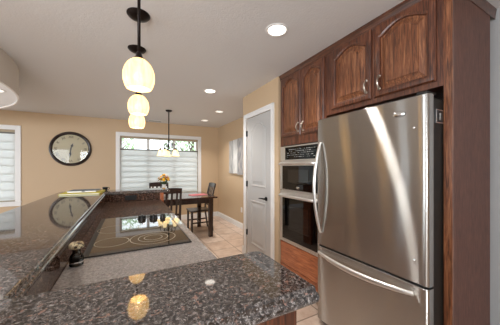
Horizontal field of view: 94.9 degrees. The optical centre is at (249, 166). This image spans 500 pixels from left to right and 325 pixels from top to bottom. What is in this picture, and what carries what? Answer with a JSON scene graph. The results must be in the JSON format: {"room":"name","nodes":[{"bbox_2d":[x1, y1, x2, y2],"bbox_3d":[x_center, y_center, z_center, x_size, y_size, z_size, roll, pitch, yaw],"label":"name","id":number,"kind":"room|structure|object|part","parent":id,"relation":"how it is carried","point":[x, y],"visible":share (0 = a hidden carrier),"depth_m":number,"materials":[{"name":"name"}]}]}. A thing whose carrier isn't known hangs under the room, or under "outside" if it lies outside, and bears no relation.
{"room":"kitchen","nodes":[
{"label":"kitchen","id":0,"kind":"room"},
{"bbox_2d":[0,48,19,108],"bbox_3d":[-4.204,-0.995,1.435,3.900,0.330,3.900,0,0,-28],"label":"ceiling","id":1,"kind":"structure","parent":0,"point":[9,71],"depth_m":2.47,"materials":[{"name":"white paint"}]},
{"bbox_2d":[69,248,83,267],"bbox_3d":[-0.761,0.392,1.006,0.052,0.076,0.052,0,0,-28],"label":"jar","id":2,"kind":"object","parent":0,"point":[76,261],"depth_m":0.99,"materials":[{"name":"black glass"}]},
{"bbox_2d":[0,109,217,214],"bbox_3d":[-4.365,0.140,5.064,8.000,2.600,0.150,0,0,-28],"label":"wall","id":3,"kind":"structure","parent":0,"point":[42,176],"depth_m":5.24,"materials":[{"name":"beige paint"}]},
{"bbox_2d":[0,124,21,206],"bbox_3d":[-5.446,-0.025,4.465,1.520,1.660,0.180,0,0,-28],"label":"window","id":4,"kind":"structure","parent":3,"relation":"in","point":[17,202],"depth_m":4.73,"materials":[{"name":"white paint"}]},
{"bbox_2d":[0,129,14,201],"bbox_3d":[-5.438,-0.018,4.450,1.318,1.497,0.045,0,0,-28],"label":"roman shade","id":5,"kind":"object","parent":4,"relation":"attached to","point":[7,137],"visible":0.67,"depth_m":4.69,"materials":[{"name":"beige fabric"}]},
{"bbox_3d":[-5.414,0.725,4.404,1.520,0.030,0.041,0,0,-28],"label":"sill","id":6,"kind":"part","parent":4,"relation":"part of","materials":[{"name":"white paint"}]},
{"bbox_2d":[49,132,91,165],"bbox_3d":[-4.013,-0.405,5.138,0.772,0.772,0.045,0,0,-28],"label":"wall clock","id":7,"kind":"object","parent":3,"relation":"attached to","point":[66,148],"visible":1,"depth_m":5.13,"materials":[{"name":"black"}]},
{"bbox_2d":[116,132,200,191],"bbox_3d":[-2.350,-0.025,6.098,2.120,1.660,0.180,0,0,-28],"label":"window","id":8,"kind":"structure","parent":3,"relation":"in","point":[118,134],"depth_m":5.96,"materials":[{"name":"white paint"}]},
{"bbox_3d":[-2.381,-0.025,6.155,1.930,1.490,0.050,0,0,-28],"label":"sash","id":9,"kind":"part","parent":8,"relation":"part of","materials":[{"name":"white paint"}]},
{"bbox_2d":[120,136,197,192],"bbox_3d":[-2.342,-0.018,6.082,1.918,1.497,0.045,0,0,-28],"label":"roman shade","id":10,"kind":"object","parent":8,"relation":"attached to","point":[139,168],"visible":0.73,"depth_m":6.01,"materials":[{"name":"beige fabric"}]},
{"bbox_3d":[-2.342,-0.438,6.083,1.914,0.028,0.028,0,0,-28],"label":"rail","id":11,"kind":"part","parent":10,"relation":"part of","materials":[{"name":"grey fabric"}]},
{"bbox_2d":[178,211,217,219],"bbox_3d":[-4.402,1.375,4.950,7.830,0.130,0.018,0,0,-28],"label":"baseboard","id":12,"kind":"structure","parent":3,"relation":"attached to","point":[216,212],"depth_m":6.46,"materials":[{"name":"white paint"}]},
{"bbox_2d":[218,117,242,222],"bbox_3d":[-0.157,0.140,5.455,0.150,2.600,3.083,0,0,-28],"label":"wall","id":13,"kind":"structure","parent":0,"point":[230,185],"depth_m":6.08,"materials":[{"name":"beige paint"}]},
{"bbox_2d":[218,212,242,228],"bbox_3d":[-0.254,1.375,5.460,0.017,0.130,2.983,0,0,-28],"label":"baseboard","id":14,"kind":"structure","parent":13,"relation":"attached to","point":[227,218],"depth_m":5.86,"materials":[{"name":"white paint"}]},
{"bbox_2d":[229,141,232,172],"bbox_3d":[-0.469,-0.250,5.846,0.034,0.820,0.240,0,0,-28],"label":"canvas painting","id":15,"kind":"object","parent":13,"relation":"attached to","point":[230,142],"visible":0.9,"depth_m":5.84,"materials":[{"name":"grey paint"}]},
{"bbox_2d":[233,139,237,173],"bbox_3d":[-0.349,-0.255,5.618,0.034,0.830,0.245,0,0,-28],"label":"canvas painting","id":16,"kind":"object","parent":13,"relation":"attached to","point":[235,142],"visible":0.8,"depth_m":5.59,"materials":[{"name":"white paint"}]},
{"bbox_2d":[238,137,242,174],"bbox_3d":[-0.211,-0.250,5.357,0.034,0.860,0.315,0,0,-28],"label":"canvas painting","id":17,"kind":"object","parent":13,"relation":"attached to","point":[240,140],"visible":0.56,"depth_m":5.34,"materials":[{"name":"grey paint"}]},
{"bbox_2d":[0,0,499,127],"bbox_3d":[-2.313,-1.210,1.064,8.300,0.100,9.240,0,0,-28],"label":"ceiling","id":18,"kind":"structure","parent":0,"point":[70,56],"depth_m":2.19,"materials":[{"name":"white paint"}]},
{"bbox_2d":[128,44,145,128],"bbox_3d":[-1.110,-0.772,2.252,0.164,0.774,0.164,0,0,-28],"label":"pendant lamp","id":19,"kind":"object","parent":18,"relation":"hanging from","point":[137,122],"visible":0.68,"depth_m":2.20,"materials":[{"name":"white glass"}]},
{"bbox_3d":[-1.110,-0.458,2.252,0.147,0.145,0.147,0,0,-28],"label":"lamp shade","id":20,"kind":"part","parent":19,"relation":"part of","materials":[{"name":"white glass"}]},
{"bbox_2d":[126,7,149,115],"bbox_3d":[-0.848,-0.781,1.746,0.164,0.758,0.164,0,0,-28],"label":"pendant lamp","id":21,"kind":"object","parent":18,"relation":"hanging from","point":[138,105],"visible":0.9,"depth_m":1.70,"materials":[{"name":"white glass"}]},
{"bbox_3d":[-0.848,-0.472,1.746,0.148,0.141,0.148,0,0,-28],"label":"lamp shade","id":22,"kind":"part","parent":21,"relation":"part of","materials":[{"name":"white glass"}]},
{"bbox_2d":[122,0,154,92],"bbox_3d":[-0.600,-0.791,1.240,0.164,0.738,0.164,0,0,-28],"label":"pendant lamp","id":23,"kind":"object","parent":18,"relation":"hanging from","point":[138,75],"visible":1,"depth_m":1.20,"materials":[{"name":"white glass"}]},
{"bbox_3d":[-0.600,-0.500,1.240,0.158,0.156,0.158,0,0,-28],"label":"lamp shade","id":24,"kind":"part","parent":23,"relation":"part of","materials":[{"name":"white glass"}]},
{"bbox_3d":[-0.600,-0.864,1.240,0.016,0.512,0.017,0,0,-28],"label":"rod","id":25,"kind":"part","parent":23,"relation":"part of","materials":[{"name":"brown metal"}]},
{"bbox_2d":[157,110,178,155],"bbox_3d":[-1.670,-0.692,4.710,0.458,0.934,0.443,0,0,-28],"label":"chandelier","id":26,"kind":"object","parent":18,"relation":"hanging from","point":[165,152],"visible":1,"depth_m":4.64,"materials":[{"name":"white glass"}]},
{"bbox_3d":[-1.685,-0.285,4.533,0.144,0.120,0.144,0,0,-28],"label":"lamp shade","id":27,"kind":"part","parent":26,"relation":"part of","materials":[{"name":"white glass"}]},
{"bbox_2d":[204,89,215,92],"bbox_3d":[-0.611,-1.157,3.501,0.192,0.006,0.192,0,0,-28],"label":"recessed light","id":28,"kind":"object","parent":18,"relation":"in","point":[205,90],"visible":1,"depth_m":3.49,"materials":[{"name":"white paint"}]},
{"bbox_2d":[266,23,287,36],"bbox_3d":[0.228,-1.157,1.943,0.192,0.006,0.192,0,0,-28],"label":"recessed light","id":29,"kind":"object","parent":18,"relation":"in","point":[276,29],"visible":1,"depth_m":1.93,"materials":[{"name":"white paint"}]},
{"bbox_2d":[181,216,325,324],"bbox_3d":[-2.313,1.490,1.064,8.300,0.100,9.240,0,0,-28],"label":"floor","id":30,"kind":"structure","parent":0,"point":[227,239],"depth_m":4.43,"materials":[{"name":"beige tile"}]},
{"bbox_2d":[149,182,169,207],"bbox_3d":[-2.086,0.904,5.328,0.452,1.071,0.594,0,0,-28],"label":"dining chair","id":31,"kind":"object","parent":30,"relation":"on","point":[154,184],"visible":0.14,"depth_m":5.53,"materials":[{"name":"brown wood"}]},
{"bbox_3d":[-2.213,0.419,5.569,0.432,0.101,0.050,0,0,-28],"label":"rail","id":32,"kind":"part","parent":31,"relation":"part of","materials":[{"name":"brown wood"}]},
{"bbox_2d":[160,192,163,201],"bbox_3d":[-1.211,0.890,3.118,0.044,1.099,0.215,0,0,-28],"label":"post","id":33,"kind":"object","parent":30,"relation":"on","point":[162,193],"visible":0.22,"depth_m":3.03,"materials":[{"name":"brown wood"}]},
{"bbox_2d":[163,188,181,219],"bbox_3d":[-1.538,0.904,4.258,0.452,1.071,0.594,0,0,-28],"label":"dining chair","id":34,"kind":"object","parent":30,"relation":"on","point":[176,191],"visible":0.27,"depth_m":4.09,"materials":[{"name":"brown wood"}]},
{"bbox_3d":[-1.411,0.419,4.017,0.432,0.101,0.050,0,0,-28],"label":"rail","id":35,"kind":"part","parent":34,"relation":"part of","materials":[{"name":"brown wood"}]},
{"bbox_3d":[-1.264,0.912,4.166,0.040,1.055,0.144,0,0,-28],"label":"leg","id":36,"kind":"part","parent":34,"relation":"part of","materials":[{"name":"brown wood"}]},
{"bbox_2d":[164,192,217,236],"bbox_3d":[-1.727,1.025,4.798,1.820,0.830,1.100,0,0,-28],"label":"dining table","id":37,"kind":"object","parent":30,"relation":"on","point":[187,199],"visible":0.51,"depth_m":4.72,"materials":[{"name":"brown wood"}]},
{"bbox_2d":[157,174,169,196],"bbox_3d":[-1.772,0.375,4.752,0.243,0.468,0.227,0,0,13],"label":"flower vase","id":38,"kind":"object","parent":37,"relation":"on","point":[164,178],"visible":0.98,"depth_m":4.71,"materials":[{"name":"white ceramic"}]},
{"bbox_3d":[-1.234,1.042,5.556,0.088,0.797,0.088,0,0,-28],"label":"leg","id":39,"kind":"part","parent":37,"relation":"part of","materials":[{"name":"brown wood"}]},
{"bbox_3d":[-0.819,1.042,4.769,0.088,0.797,0.088,0,0,-28],"label":"leg","id":40,"kind":"part","parent":37,"relation":"part of","materials":[{"name":"brown wood"}]},
{"bbox_2d":[186,182,215,232],"bbox_3d":[-1.124,0.904,5.297,0.594,1.071,0.452,0,0,-28],"label":"dining chair","id":41,"kind":"object","parent":30,"relation":"on","point":[211,185],"visible":0.64,"depth_m":5.31,"materials":[{"name":"brown wood"}]},
{"bbox_3d":[-1.444,1.218,5.343,0.042,0.444,0.042,0,0,-28],"label":"leg","id":42,"kind":"part","parent":41,"relation":"part of","materials":[{"name":"brown wood"}]},
{"bbox_3d":[-1.266,1.218,5.007,0.042,0.444,0.042,0,0,-28],"label":"leg","id":43,"kind":"part","parent":41,"relation":"part of","materials":[{"name":"brown wood"}]},
{"bbox_3d":[-1.185,0.978,5.265,0.456,0.035,0.452,0,0,-28],"label":"seat","id":44,"kind":"part","parent":41,"relation":"part of","materials":[{"name":"brown wood"}]},
{"bbox_3d":[-1.032,0.912,5.572,0.144,1.055,0.040,0,0,-28],"label":"leg","id":45,"kind":"part","parent":41,"relation":"part of","materials":[{"name":"brown wood"}]},
{"bbox_2d":[258,310,296,324],"bbox_3d":[-0.223,0.890,0.535,0.640,1.099,0.245,0,0,-28],"label":"support","id":46,"kind":"object","parent":30,"relation":"on","point":[290,318],"visible":0.02,"depth_m":0.56,"materials":[{"name":"brown wood"}]},
{"bbox_2d":[280,56,331,291],"bbox_3d":[0.802,0.170,2.724,0.632,2.540,0.770,0,0,-28],"label":"tall cabinet","id":47,"kind":"object","parent":30,"relation":"on","point":[303,93],"visible":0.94,"depth_m":2.54,"materials":[{"name":"brown wood"}]},
{"bbox_3d":[0.482,-0.732,2.748,0.018,0.628,0.270,0,0,-28],"label":"raised panel","id":48,"kind":"part","parent":47,"relation":"part of","materials":[{"name":"brown wood"}]},
{"bbox_3d":[0.482,-0.732,2.748,0.021,0.730,0.372,0,0,-28],"label":"door","id":49,"kind":"part","parent":47,"relation":"part of","materials":[{"name":"brown wood"}]},
{"bbox_2d":[279,142,317,256],"bbox_3d":[0.754,0.331,2.699,0.629,1.165,0.716,0,0,-28],"label":"wall oven","id":50,"kind":"object","parent":47,"relation":"in","point":[298,225],"visible":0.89,"depth_m":2.56,"materials":[{"name":"silver metal"}]},
{"bbox_3d":[0.511,-0.038,2.575,0.084,0.031,0.677,0,0,-28],"label":"handle","id":51,"kind":"part","parent":50,"relation":"part of","materials":[{"name":"silver metal"}]},
{"bbox_3d":[0.511,0.342,2.575,0.084,0.031,0.677,0,0,-28],"label":"handle","id":52,"kind":"part","parent":50,"relation":"part of","materials":[{"name":"silver metal"}]},
{"bbox_3d":[0.555,0.106,2.593,0.024,0.352,0.706,0,0,-28],"label":"door","id":53,"kind":"part","parent":50,"relation":"part of","materials":[{"name":"silver metal"}]},
{"bbox_3d":[0.555,0.588,2.593,0.024,0.588,0.706,0,0,-28],"label":"door","id":54,"kind":"part","parent":50,"relation":"part of","materials":[{"name":"black glass"}]},
{"bbox_3d":[0.555,0.900,2.594,0.022,0.025,0.716,0,0,-28],"label":"trim","id":55,"kind":"part","parent":50,"relation":"part of","materials":[{"name":"silver metal"}]},
{"bbox_3d":[0.558,-0.164,2.595,0.016,0.177,0.710,0,0,-28],"label":"control panel","id":56,"kind":"part","parent":50,"relation":"part of","materials":[{"name":"silver metal"}]},
{"bbox_3d":[0.543,0.128,2.586,0.004,0.285,0.598,0,0,-28],"label":"glass","id":57,"kind":"part","parent":50,"relation":"part of","materials":[{"name":"black glass"}]},
{"bbox_3d":[0.543,0.610,2.586,0.004,0.521,0.598,0,0,-28],"label":"glass","id":58,"kind":"part","parent":50,"relation":"part of","materials":[{"name":"black glass"}]},
{"bbox_3d":[0.567,1.268,2.599,0.012,0.125,0.750,0,0,-28],"label":"rail","id":59,"kind":"part","parent":47,"relation":"part of","materials":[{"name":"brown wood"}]},
{"bbox_3d":[0.565,1.060,2.595,0.020,0.270,0.715,0,0,-28],"label":"drawer","id":60,"kind":"part","parent":47,"relation":"part of","materials":[{"name":"brown wood"}]},
{"bbox_3d":[0.654,-0.732,2.422,0.018,0.628,0.238,0,0,-28],"label":"raised panel","id":61,"kind":"part","parent":47,"relation":"part of","materials":[{"name":"brown wood"}]},
{"bbox_3d":[0.654,-0.732,2.423,0.021,0.730,0.340,0,0,-28],"label":"door","id":62,"kind":"part","parent":47,"relation":"part of","materials":[{"name":"brown wood"}]},
{"bbox_2d":[312,90,443,324],"bbox_3d":[1.109,0.488,1.883,0.802,1.887,0.900,0,0,-28],"label":"refrigerator","id":63,"kind":"object","parent":30,"relation":"on","point":[379,217],"visible":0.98,"depth_m":1.59,"materials":[{"name":"silver metal"}]},
{"bbox_3d":[0.608,0.188,2.070,0.091,0.823,0.033,0,0,-15],"label":"door handle","id":64,"kind":"part","parent":63,"relation":"part of","materials":[{"name":"silver metal"}]},
{"bbox_3d":[0.784,0.785,1.734,0.085,0.047,0.798,0,0,-28],"label":"drawer handle","id":65,"kind":"part","parent":63,"relation":"part of","materials":[{"name":"silver metal"}]},
{"bbox_3d":[0.859,1.059,1.750,0.062,0.670,0.900,0,0,-28],"label":"freezer door","id":66,"kind":"part","parent":63,"relation":"part of","materials":[{"name":"silver metal"}]},
{"bbox_2d":[436,109,442,123],"bbox_3d":[1.154,-0.308,1.396,0.076,0.084,0.011,0,0,-28],"label":"magnet","id":67,"kind":"object","parent":63,"relation":"attached to","point":[439,113],"visible":1,"depth_m":1.39,"materials":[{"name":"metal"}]},
{"bbox_2d":[326,0,489,324],"bbox_3d":[1.215,0.169,1.941,0.632,2.542,0.996,0,0,-28],"label":"tall cabinet","id":68,"kind":"object","parent":30,"relation":"on","point":[440,47],"visible":1,"depth_m":1.52,"materials":[{"name":"brown wood"}]},
{"bbox_3d":[0.872,-0.822,2.009,0.018,0.458,0.302,0,0,-28],"label":"raised panel","id":69,"kind":"part","parent":68,"relation":"part of","materials":[{"name":"brown wood"}]},
{"bbox_3d":[0.872,-0.822,2.009,0.021,0.560,0.404,0,0,-28],"label":"door","id":70,"kind":"part","parent":68,"relation":"part of","materials":[{"name":"brown wood"}]},
{"bbox_3d":[0.928,-0.650,1.851,0.040,0.119,0.024,0,0,-28],"label":"handle","id":71,"kind":"part","parent":68,"relation":"part of","materials":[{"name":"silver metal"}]},
{"bbox_3d":[0.979,-0.650,1.754,0.040,0.119,0.024,0,0,-28],"label":"handle","id":72,"kind":"part","parent":68,"relation":"part of","materials":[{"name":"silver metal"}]},
{"bbox_2d":[279,0,496,81],"bbox_3d":[1.090,-1.122,2.305,0.688,0.074,1.774,0,0,-28],"label":"trim","id":73,"kind":"structure","parent":68,"relation":"attached to","point":[484,5],"depth_m":1.84,"materials":[{"name":"brown wood"}]},
{"bbox_3d":[1.074,-0.822,1.625,0.018,0.458,0.308,0,0,-28],"label":"raised panel","id":74,"kind":"part","parent":68,"relation":"part of","materials":[{"name":"brown wood"}]},
{"bbox_3d":[1.074,-0.822,1.626,0.021,0.560,0.410,0,0,-28],"label":"door","id":75,"kind":"part","parent":68,"relation":"part of","materials":[{"name":"brown wood"}]},
{"bbox_3d":[1.475,0.170,1.528,0.556,2.540,0.020,0,0,-28],"label":"panel","id":76,"kind":"part","parent":68,"relation":"part of","materials":[{"name":"brown wood"}]},
{"bbox_3d":[-0.864,0.956,1.760,0.594,0.968,2.480,0,0,-28],"label":"base cabinet","id":77,"kind":"object","parent":30,"relation":"on","visible":0,"materials":[{"name":"polished brown granite"}]},
{"bbox_2d":[24,193,216,295],"bbox_3d":[-0.879,0.406,1.779,0.639,0.130,2.566,0,0,-28],"label":"countertop","id":78,"kind":"structure","parent":77,"relation":"on","point":[58,274],"depth_m":1.09,"materials":[{"name":"grey stone"}]},
{"bbox_2d":[68,241,83,267],"bbox_3d":[-0.761,0.379,1.006,0.058,0.103,0.058,0,0,-28],"label":"flower vase","id":79,"kind":"object","parent":78,"relation":"on","point":[76,261],"visible":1,"depth_m":0.99,"materials":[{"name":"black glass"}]},
{"bbox_2d":[125,195,136,199],"bbox_3d":[-1.494,0.385,2.876,0.130,0.060,0.009,0,0,-28],"label":"power outlet","id":80,"kind":"object","parent":78,"relation":"attached to","point":[128,197],"visible":1,"depth_m":2.88,"materials":[{"name":"black plastic"}]},
{"bbox_2d":[83,213,191,257],"bbox_3d":[-0.774,0.409,1.598,0.516,0.044,0.913,0,0,-28],"label":"cooktop","id":81,"kind":"object","parent":78,"relation":"in","point":[141,232],"visible":1,"depth_m":1.43,"materials":[{"name":"black glass"}]},
{"bbox_3d":[-0.885,0.406,1.879,0.069,0.038,0.069,0,0,-28],"label":"knob","id":82,"kind":"part","parent":81,"relation":"part of","materials":[{"name":"black plastic"}]},
{"bbox_3d":[-0.799,0.406,1.902,0.069,0.038,0.069,0,0,-28],"label":"knob","id":83,"kind":"part","parent":81,"relation":"part of","materials":[{"name":"black plastic"}]},
{"bbox_2d":[243,76,280,262],"bbox_3d":[0.431,0.140,3.552,0.695,2.600,1.032,0,0,-28],"label":"wall","id":84,"kind":"structure","parent":0,"point":[270,92],"depth_m":2.99,"materials":[{"name":"beige paint"}]},
{"bbox_2d":[246,110,270,257],"bbox_3d":[0.108,0.328,3.403,0.096,2.201,0.738,0,0,-28],"label":"door","id":85,"kind":"structure","parent":84,"relation":"in","point":[258,133],"depth_m":3.36,"materials":[{"name":"grey paint"}]},
{"bbox_3d":[0.113,-0.185,3.412,0.011,0.970,0.440,0,0,-28],"label":"panel","id":86,"kind":"part","parent":85,"relation":"part of","materials":[{"name":"grey paint"}]},
{"bbox_3d":[0.113,0.858,3.412,0.011,0.685,0.440,0,0,-28],"label":"panel","id":87,"kind":"part","parent":85,"relation":"part of","materials":[{"name":"grey paint"}]},
{"bbox_2d":[243,102,273,259],"bbox_3d":[0.107,0.295,3.398,0.023,2.289,0.882,0,0,-28],"label":"trim","id":88,"kind":"structure","parent":84,"relation":"attached to","point":[270,106],"depth_m":3.49,"materials":[{"name":"white paint"}]},
{"bbox_2d":[490,8,499,324],"bbox_3d":[1.951,0.140,1.569,0.145,2.600,5.757,0,0,-28],"label":"wall","id":89,"kind":"structure","parent":0,"point":[494,23],"depth_m":1.69,"materials":[{"name":"grey paint"}]},
{"bbox_3d":[-0.929,0.891,1.698,0.780,1.099,2.970,0,0,-28],"label":"wall","id":90,"kind":"structure","parent":0,"visible":0},
{"bbox_2d":[0,188,319,324],"bbox_3d":[-1.039,0.320,1.692,1.240,0.040,3.118,0,0,-28],"label":"countertop","id":91,"kind":"structure","parent":90,"relation":"on","point":[250,288],"depth_m":0.57,"materials":[{"name":"brown stone"}]},
{"bbox_2d":[58,190,104,195],"bbox_3d":[-1.911,0.292,2.633,0.380,0.014,0.419,0,0,-25],"label":"folder","id":92,"kind":"object","parent":91,"relation":"on","point":[99,191],"visible":0.79,"depth_m":2.48,"materials":[{"name":"yellow paper"}]},
{"bbox_2d":[67,189,100,192],"bbox_3d":[-1.925,0.275,2.675,0.279,0.018,0.238,0,0,-23],"label":"notebook","id":93,"kind":"object","parent":92,"relation":"on","point":[74,190],"visible":1,"depth_m":2.61,"materials":[{"name":"white paper"}]},
{"label":"outside","id":94,"kind":"structure","parent":0,"visible":0},
{"bbox_3d":[-8.568,1.740,16.250,24.000,0.100,23.260,0,0,-28],"label":"ground","id":95,"kind":"structure","parent":94,"visible":0},
{"bbox_2d":[122,138,139,148],"bbox_3d":[-6.716,-0.990,10.612,3.261,5.379,3.249,0,0,-28],"label":"tree","id":96,"kind":"object","parent":95,"relation":"on","point":[123,139],"visible":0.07,"depth_m":11.10,"materials":[{"name":"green plant"}]},
{"bbox_2d":[163,141,194,150],"bbox_3d":[-3.199,-0.859,12.974,3.420,5.119,3.447,0,0,-28],"label":"tree","id":97,"kind":"object","parent":95,"relation":"on","point":[191,148],"visible":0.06,"depth_m":12.43,"materials":[{"name":"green plant"}]}
]}

